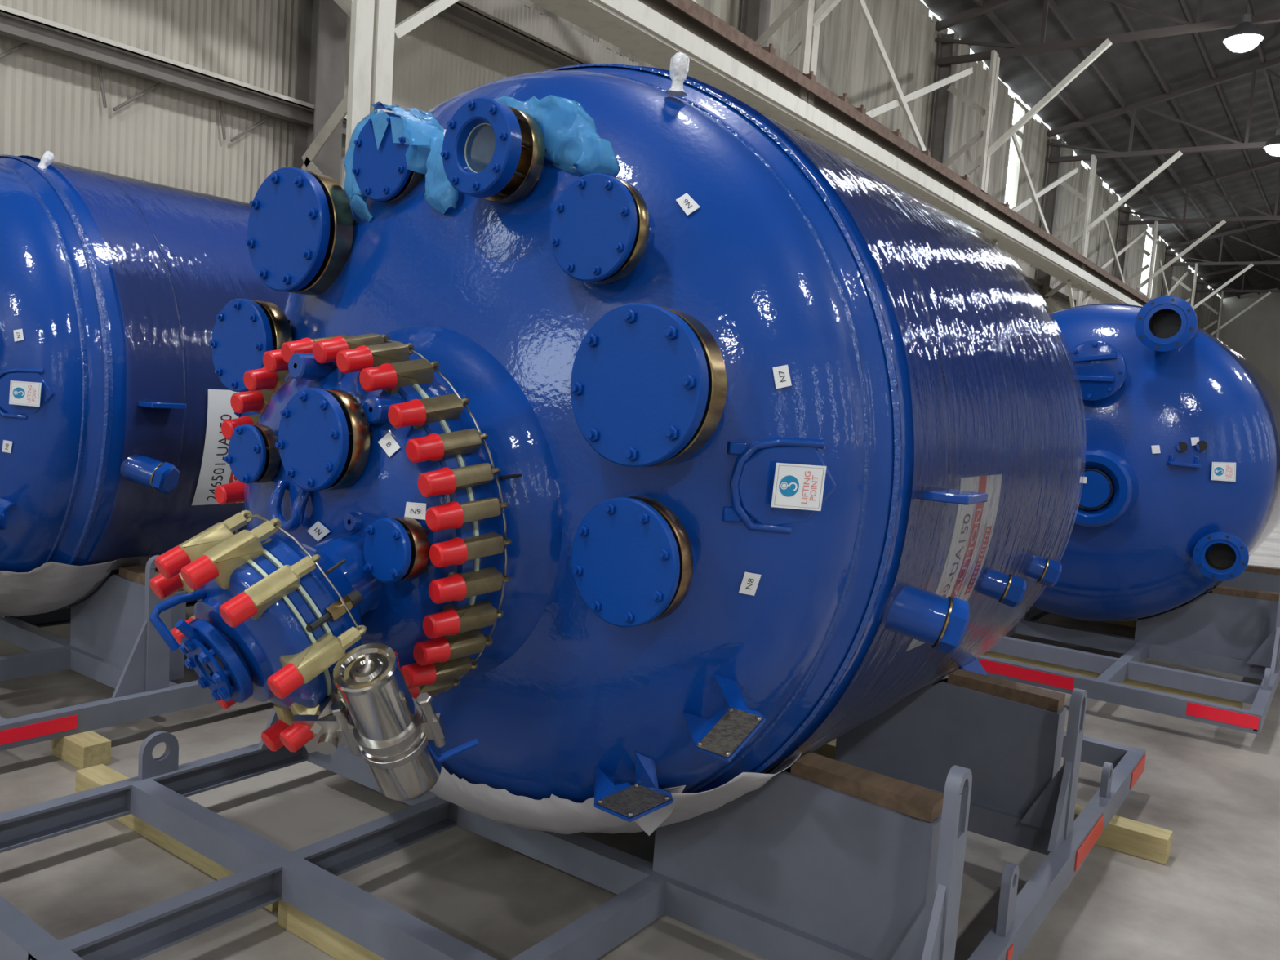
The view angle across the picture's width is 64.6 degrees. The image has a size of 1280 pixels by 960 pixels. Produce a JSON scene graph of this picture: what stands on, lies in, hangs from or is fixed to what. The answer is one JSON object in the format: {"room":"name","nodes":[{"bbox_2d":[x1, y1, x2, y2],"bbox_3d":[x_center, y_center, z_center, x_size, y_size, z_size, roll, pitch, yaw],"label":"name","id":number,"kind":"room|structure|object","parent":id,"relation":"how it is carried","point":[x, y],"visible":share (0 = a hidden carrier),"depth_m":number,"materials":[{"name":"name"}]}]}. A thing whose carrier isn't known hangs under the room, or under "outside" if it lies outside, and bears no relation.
{"room":"industrial plant","nodes":[
{"label":"industrial plant","id":0,"kind":"room"},
{"bbox_2d":[0,154,288,609],"bbox_3d":[-2.786,-0.464,5.311,2.360,2.230,3.539,8,6,35],"label":"vessel","id":1,"kind":"object","parent":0,"point":[114,406],"visible":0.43,"depth_m":4.42,"materials":[{"name":"blue paint"}]},
{"bbox_2d":[37,151,54,168],"bbox_3d":[-2.724,-1.456,4.627,0.053,0.102,0.082,8,6,35],"label":"fitting","id":2,"kind":"object","parent":1,"relation":"on","point":[46,158],"visible":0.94,"depth_m":4.62,"materials":[{"name":"white plastic"}]},
{"bbox_2d":[0,0,1220,337],"bbox_3d":[12.434,-5.620,32.112,0.155,10.530,93.000,8,6,35],"label":"wall","id":3,"kind":"structure","parent":0,"point":[51,101],"depth_m":10.02,"materials":[{"name":"grey metal"}]},
{"bbox_2d":[914,0,1221,299],"bbox_3d":[12.649,-10.884,31.398,0.060,0.248,92.420,8,6,35],"label":"trim","id":4,"kind":"structure","parent":3,"relation":"attached to","point":[921,5],"depth_m":29.02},
{"bbox_2d":[148,63,1085,822],"bbox_3d":[0.065,-0.097,3.378,2.354,2.229,3.534,8,6,35],"label":"vessel","id":5,"kind":"object","parent":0,"point":[691,463],"visible":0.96,"depth_m":2.33,"materials":[{"name":"blue paint"}]},
{"bbox_2d":[342,102,457,220],"bbox_3d":[-0.614,-0.836,2.666,0.480,0.313,0.140,8,6,35],"label":"plastic wrap","id":6,"kind":"object","parent":5,"relation":"on","point":[424,135],"visible":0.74,"depth_m":2.59,"materials":[{"name":"blue plastic"}]},
{"bbox_2d":[494,92,621,174],"bbox_3d":[-0.198,-0.790,2.405,0.346,0.248,0.079,6,5,18],"label":"plastic wrap","id":7,"kind":"object","parent":5,"relation":"on","point":[573,142],"visible":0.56,"depth_m":2.37,"materials":[{"name":"blue plastic"}]},
{"bbox_2d":[666,52,689,97],"bbox_3d":[0.094,-1.001,2.495,0.052,0.100,0.051,8,6,35],"label":"fitting","id":8,"kind":"object","parent":5,"relation":"on","point":[679,63],"visible":1,"depth_m":2.48,"materials":[{"name":"white plastic"}]},
{"bbox_2d":[0,517,1279,959],"bbox_3d":[21.261,0.924,26.032,23.400,0.200,93.000,8,6,35],"label":"floor","id":9,"kind":"structure","parent":0,"point":[1215,895],"depth_m":3.58,"materials":[{"name":"concrete"}]},
{"bbox_2d":[50,730,111,769],"bbox_3d":[-2.267,1.082,4.100,0.270,0.100,0.110,8,6,35],"label":"block","id":10,"kind":"object","parent":9,"relation":"on","point":[82,750],"visible":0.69,"depth_m":4.04,"materials":[{"name":"brown wood"}]},
{"bbox_2d":[0,555,217,751],"bbox_3d":[-2.776,0.515,5.625,2.665,0.690,3.870,8,6,35],"label":"transport skid","id":11,"kind":"object","parent":9,"relation":"on","point":[113,642],"visible":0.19,"depth_m":4.60,"materials":[{"name":"grey metal"}]},
{"bbox_2d":[0,555,151,616],"bbox_3d":[-3.098,0.481,4.914,1.399,0.396,0.739,8,6,35],"label":"sheet","id":12,"kind":"object","parent":11,"relation":"on","point":[51,586],"visible":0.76,"depth_m":4.62,"materials":[{"name":"grey paper"}]},
{"bbox_2d":[75,764,278,911],"bbox_3d":[-1.572,1.188,3.439,1.220,0.100,0.100,8,6,35],"label":"block","id":13,"kind":"object","parent":9,"relation":"on","point":[88,778],"visible":0.37,"depth_m":3.45,"materials":[{"name":"brown wood"}]},
{"bbox_2d":[292,0,346,185],"bbox_3d":[-3.076,-4.618,9.909,0.500,10.300,0.600,8,6,35],"label":"wall column","id":14,"kind":"structure","parent":9,"relation":"on","point":[322,25],"depth_m":9.96,"materials":[{"name":"beige metal"}]},
{"bbox_2d":[0,4,346,159],"bbox_3d":[12.506,-4.301,32.111,0.230,0.520,93.000,8,6,35],"label":"beam","id":15,"kind":"structure","parent":14,"relation":"attached to","point":[28,28],"depth_m":8.68,"materials":[{"name":"white metal"}]},
{"bbox_2d":[408,0,1086,306],"bbox_3d":[12.629,-6.088,31.954,0.230,0.185,93.000,8,6,35],"label":"beam","id":16,"kind":"structure","parent":14,"relation":"attached to","point":[462,13],"depth_m":12.11,"materials":[{"name":"beige metal"}]},
{"bbox_2d":[277,899,385,959],"bbox_3d":[-0.229,1.369,2.446,2.000,0.100,0.100,8,6,35],"label":"block","id":17,"kind":"object","parent":9,"relation":"on","point":[318,935],"visible":0.29,"depth_m":2.87,"materials":[{"name":"brown wood"}]},
{"bbox_2d":[301,0,458,189],"bbox_3d":[-2.703,-4.168,9.382,1.091,9.650,2.807,8,6,35],"label":"column","id":18,"kind":"structure","parent":9,"relation":"on","point":[374,31],"depth_m":9.03,"materials":[{"name":"white metal"}]},
{"bbox_2d":[528,0,1150,306],"bbox_3d":[13.736,-6.381,31.148,0.650,0.870,93.000,8,6,35],"label":"girder","id":19,"kind":"object","parent":18,"relation":"on","point":[722,57],"visible":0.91,"depth_m":15.27,"materials":[{"name":"white metal"}]},
{"bbox_2d":[857,0,926,151],"bbox_3d":[4.739,-7.200,18.609,0.050,2.037,3.957,8,6,35],"label":"brace","id":20,"kind":"object","parent":19,"relation":"on","point":[863,6],"visible":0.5,"depth_m":18.25,"materials":[{"name":"white metal"}]},
{"bbox_2d":[866,66,973,117],"bbox_3d":[5.430,-7.520,19.640,0.050,2.589,5.652,8,6,35],"label":"brace","id":21,"kind":"object","parent":19,"relation":"on","point":[893,104],"visible":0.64,"depth_m":19.62,"materials":[{"name":"white metal"}]},
{"bbox_2d":[1011,133,1049,234],"bbox_3d":[10.141,-7.490,26.139,0.050,2.039,4.509,8,6,35],"label":"brace","id":22,"kind":"object","parent":19,"relation":"on","point":[1014,136],"visible":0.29,"depth_m":25.83,"materials":[{"name":"white metal"}]},
{"bbox_2d":[1011,167,1078,212],"bbox_3d":[10.936,-7.816,27.315,0.050,2.591,6.447,8,6,35],"label":"brace","id":23,"kind":"object","parent":19,"relation":"on","point":[1046,189],"visible":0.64,"depth_m":27.36,"materials":[{"name":"white metal"}]},
{"bbox_2d":[1101,208,1124,283],"bbox_3d":[16.259,-7.820,34.666,0.050,2.041,5.039,8,6,35],"label":"brace","id":24,"kind":"object","parent":19,"relation":"on","point":[1105,222],"visible":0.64,"depth_m":34.38,"materials":[{"name":"beige metal"}]},
{"bbox_2d":[1100,231,1144,269],"bbox_3d":[17.153,-8.151,35.982,0.050,2.593,7.210,8,6,35],"label":"brace","id":25,"kind":"object","parent":19,"relation":"on","point":[1106,264],"visible":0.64,"depth_m":36.04,"materials":[{"name":"beige metal"}]},
{"bbox_2d":[1159,258,1168,295],"bbox_3d":[22.882,-8.176,43.898,0.050,2.042,5.216,8,6,35],"label":"brace","id":26,"kind":"object","parent":19,"relation":"on","point":[1160,260],"visible":0.64,"depth_m":42.91,"materials":[{"name":"beige metal"}]},
{"bbox_2d":[1165,271,1187,295],"bbox_3d":[23.809,-8.509,45.260,0.050,2.593,7.465,8,6,35],"label":"brace","id":27,"kind":"object","parent":19,"relation":"on","point":[1185,274],"visible":0.64,"depth_m":46.30,"materials":[{"name":"beige metal"}]},
{"bbox_3d":[6.040,-8.396,2.928,23.226,6.272,0.240,8,6,35],"label":"roof truss","id":28,"kind":"object","parent":18,"relation":"on","visible":0},
{"bbox_2d":[972,0,1239,298],"bbox_3d":[13.664,-10.960,31.023,0.080,0.140,93.000,8,6,35],"label":"purlin","id":29,"kind":"structure","parent":28,"relation":"on","point":[991,15],"depth_m":29.90,"materials":[{"name":"grey metal"}]},
{"bbox_2d":[1048,0,1260,294],"bbox_3d":[14.615,-11.113,30.336,0.080,0.140,93.000,8,6,35],"label":"purlin","id":30,"kind":"structure","parent":28,"relation":"on","point":[1053,6],"depth_m":29.73,"materials":[{"name":"grey metal"}]},
{"bbox_2d":[1179,0,1279,236],"bbox_3d":[16.515,-11.420,28.960,0.080,0.140,93.000,8,6,35],"label":"purlin","id":31,"kind":"structure","parent":28,"relation":"on","point":[1184,3],"depth_m":30.25,"materials":[{"name":"grey metal"}]},
{"bbox_2d":[0,668,1146,959],"bbox_3d":[0.075,0.882,3.693,2.665,0.690,3.870,8,6,35],"label":"transport skid","id":32,"kind":"object","parent":9,"relation":"on","point":[859,853],"visible":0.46,"depth_m":2.93,"materials":[{"name":"grey metal"}]},
{"bbox_2d":[348,713,826,835],"bbox_3d":[-0.327,0.837,3.035,1.594,0.396,0.743,8,6,35],"label":"sheet","id":33,"kind":"object","parent":32,"relation":"on","point":[554,814],"visible":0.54,"depth_m":2.65,"materials":[{"name":"grey paper"}]},
{"bbox_2d":[740,0,770,47],"bbox_3d":[1.731,-4.876,16.609,0.500,10.300,0.600,8,6,35],"label":"wall column","id":34,"kind":"structure","parent":9,"relation":"on","point":[755,14],"depth_m":16.40,"materials":[{"name":"beige metal"}]},
{"bbox_2d":[755,0,822,138],"bbox_3d":[2.104,-4.427,16.082,1.091,9.650,2.807,8,6,35],"label":"column","id":35,"kind":"structure","parent":9,"relation":"on","point":[810,35],"depth_m":15.49,"materials":[{"name":"beige metal"}]},
{"bbox_2d":[783,0,840,55],"bbox_3d":[10.846,-8.655,9.628,23.226,6.272,0.240,8,6,35],"label":"roof truss","id":36,"kind":"object","parent":35,"relation":"on","point":[828,6],"visible":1,"depth_m":15.42,"materials":[{"name":"grey metal"}]},
{"bbox_2d":[929,30,959,167],"bbox_3d":[6.829,-5.151,23.715,0.500,10.300,0.600,8,6,35],"label":"wall column","id":37,"kind":"structure","parent":9,"relation":"on","point":[944,99],"depth_m":23.41,"materials":[{"name":"beige metal"}]},
{"bbox_2d":[942,49,999,248],"bbox_3d":[7.202,-4.701,23.188,1.091,9.650,2.807,8,6,35],"label":"column","id":38,"kind":"structure","parent":9,"relation":"on","point":[987,134],"depth_m":22.52,"materials":[{"name":"beige metal"}]},
{"bbox_2d":[934,0,1279,174],"bbox_3d":[15.944,-8.929,16.734,23.226,6.272,0.240,8,6,35],"label":"roof truss","id":39,"kind":"object","parent":38,"relation":"on","point":[1104,42],"visible":0.92,"depth_m":21.72,"materials":[{"name":"grey metal"}]},
{"bbox_2d":[813,738,1173,864],"bbox_3d":[1.018,1.269,4.558,2.460,0.100,0.110,8,6,35],"label":"block","id":40,"kind":"object","parent":9,"relation":"on","point":[1122,834],"visible":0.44,"depth_m":3.88,"materials":[{"name":"brown wood"}]},
{"bbox_2d":[1035,137,1064,310],"bbox_3d":[12.655,-5.465,31.837,0.500,10.300,0.600,8,6,35],"label":"wall column","id":41,"kind":"structure","parent":9,"relation":"on","point":[1050,207],"depth_m":31.56,"materials":[{"name":"beige metal"}]},
{"bbox_2d":[1044,155,1097,311],"bbox_3d":[13.028,-5.015,31.309,1.091,9.650,2.807,8,6,35],"label":"column","id":42,"kind":"structure","parent":9,"relation":"on","point":[1089,200],"depth_m":30.71,"materials":[{"name":"beige metal"}]},
{"bbox_2d":[1046,57,1279,244],"bbox_3d":[21.770,-9.243,24.856,23.226,6.272,0.240,8,6,35],"label":"roof truss","id":43,"kind":"object","parent":42,"relation":"on","point":[1178,152],"visible":0.94,"depth_m":29.55,"materials":[{"name":"grey metal"}]},
{"bbox_2d":[1263,128,1279,155],"bbox_3d":[16.472,-8.959,26.008,0.660,1.210,0.660,8,6,35],"label":"lamp","id":44,"kind":"object","parent":43,"relation":"hanging from","point":[1272,147],"visible":1,"depth_m":25.94,"materials":[{"name":"grey"}]},
{"bbox_2d":[1030,605,1136,627],"bbox_3d":[3.955,1.136,8.363,2.800,0.100,0.120,8,6,35],"label":"block","id":45,"kind":"object","parent":9,"relation":"on","point":[1131,623],"visible":0.08,"depth_m":8.27,"materials":[{"name":"brown wood"}]},
{"bbox_2d":[977,649,1243,708],"bbox_3d":[2.508,1.190,6.619,2.480,0.100,0.120,8,6,35],"label":"beam","id":46,"kind":"structure","parent":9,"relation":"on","point":[991,654],"depth_m":6.20,"materials":[{"name":"brown wood"}]},
{"bbox_2d":[1113,205,1132,280],"bbox_3d":[19.180,-5.816,40.932,0.500,10.300,0.600,8,6,35],"label":"wall column","id":47,"kind":"structure","parent":9,"relation":"on","point":[1123,232],"depth_m":40.61,"materials":[{"name":"beige metal"}]},
{"bbox_2d":[976,564,1279,734],"bbox_3d":[3.338,0.822,7.448,2.450,0.600,3.864,8,6,35],"label":"transport skid","id":48,"kind":"object","parent":9,"relation":"on","point":[1233,628],"visible":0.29,"depth_m":6.41,"materials":[{"name":"grey metal"}]},
{"bbox_2d":[1027,295,1279,622],"bbox_3d":[3.530,-0.136,7.497,2.154,2.153,2.941,8,6,35],"label":"vessel","id":49,"kind":"object","parent":48,"relation":"on","point":[1180,455],"visible":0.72,"depth_m":6.21,"materials":[{"name":"blue paint"}]},
{"bbox_2d":[1124,221,1158,299],"bbox_3d":[19.553,-5.366,40.405,1.091,9.650,2.807,8,6,35],"label":"column","id":50,"kind":"structure","parent":9,"relation":"on","point":[1156,223],"depth_m":39.73,"materials":[{"name":"beige metal"}]},
{"bbox_2d":[1118,157,1279,288],"bbox_3d":[28.296,-9.594,33.952,23.226,6.272,0.240,8,6,35],"label":"roof truss","id":51,"kind":"object","parent":50,"relation":"on","point":[1222,220],"visible":0.87,"depth_m":38.78,"materials":[{"name":"grey metal"}]},
{"bbox_2d":[1162,250,1176,296],"bbox_3d":[25.939,-6.179,50.353,0.500,10.300,0.600,8,6,35],"label":"wall column","id":52,"kind":"structure","parent":9,"relation":"on","point":[1169,272],"depth_m":50.02,"materials":[{"name":"beige metal"}]},
{"bbox_2d":[1171,263,1198,306],"bbox_3d":[26.312,-5.730,49.826,1.091,9.650,2.807,8,6,35],"label":"column","id":53,"kind":"structure","parent":9,"relation":"on","point":[1175,278],"depth_m":49.08,"materials":[{"name":"beige metal"}]},
{"bbox_2d":[1164,219,1279,309],"bbox_3d":[35.054,-9.958,43.372,23.226,6.272,0.240,8,6,35],"label":"roof truss","id":54,"kind":"object","parent":53,"relation":"on","point":[1250,264],"visible":0.79,"depth_m":48.37,"materials":[{"name":"grey metal"}]},
{"bbox_2d":[1194,279,1204,326],"bbox_3d":[32.347,-6.524,59.287,0.500,10.300,0.600,8,6,35],"label":"wall column","id":55,"kind":"structure","parent":9,"relation":"on","point":[1199,295],"depth_m":58.95,"materials":[{"name":"beige metal"}]},
{"bbox_2d":[1202,290,1223,339],"bbox_3d":[32.721,-6.075,58.760,1.091,9.650,2.807,8,6,35],"label":"column","id":56,"kind":"structure","parent":9,"relation":"on","point":[1222,292],"depth_m":58.10,"materials":[{"name":"beige metal"}]},
{"bbox_2d":[1195,257,1279,335],"bbox_3d":[41.463,-10.303,52.306,23.226,6.272,0.240,8,6,35],"label":"roof truss","id":57,"kind":"object","parent":56,"relation":"on","point":[1230,290],"visible":0.72,"depth_m":57.54,"materials":[{"name":"grey metal"}]},
{"bbox_2d":[922,0,1279,298],"bbox_3d":[22.329,-11.114,24.801,23.220,2.950,93.400,8,6,35],"label":"ceiling","id":58,"kind":"structure","parent":0,"point":[1180,59],"depth_m":30.20,"materials":[{"name":"grey metal"}]},
{"bbox_2d":[1115,3,1279,289],"bbox_3d":[15.565,-11.267,29.648,0.080,0.140,93.000,8,6,35],"label":"purlin","id":59,"kind":"structure","parent":58,"relation":"attached to","point":[1123,11],"depth_m":30.85,"materials":[{"name":"grey metal"}]},
{"bbox_2d":[1244,0,1279,128],"bbox_3d":[17.466,-11.574,28.272,0.080,0.140,93.000,8,6,35],"label":"purlin","id":60,"kind":"structure","parent":58,"relation":"attached to","point":[1250,11],"depth_m":29.00,"materials":[{"name":"grey metal"}]},
{"bbox_2d":[1222,0,1263,52],"bbox_3d":[11.412,-8.695,19.058,0.660,1.210,0.660,8,6,35],"label":"lamp","id":61,"kind":"object","parent":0,"point":[1246,36],"visible":1,"depth_m":18.94,"materials":[{"name":"grey"}]},
{"bbox_2d":[1217,288,1279,396],"bbox_3d":[48.869,-7.592,63.215,23.400,14.000,0.100,8,6,35],"label":"wall","id":62,"kind":"structure","parent":0,"point":[1254,335],"depth_m":68.25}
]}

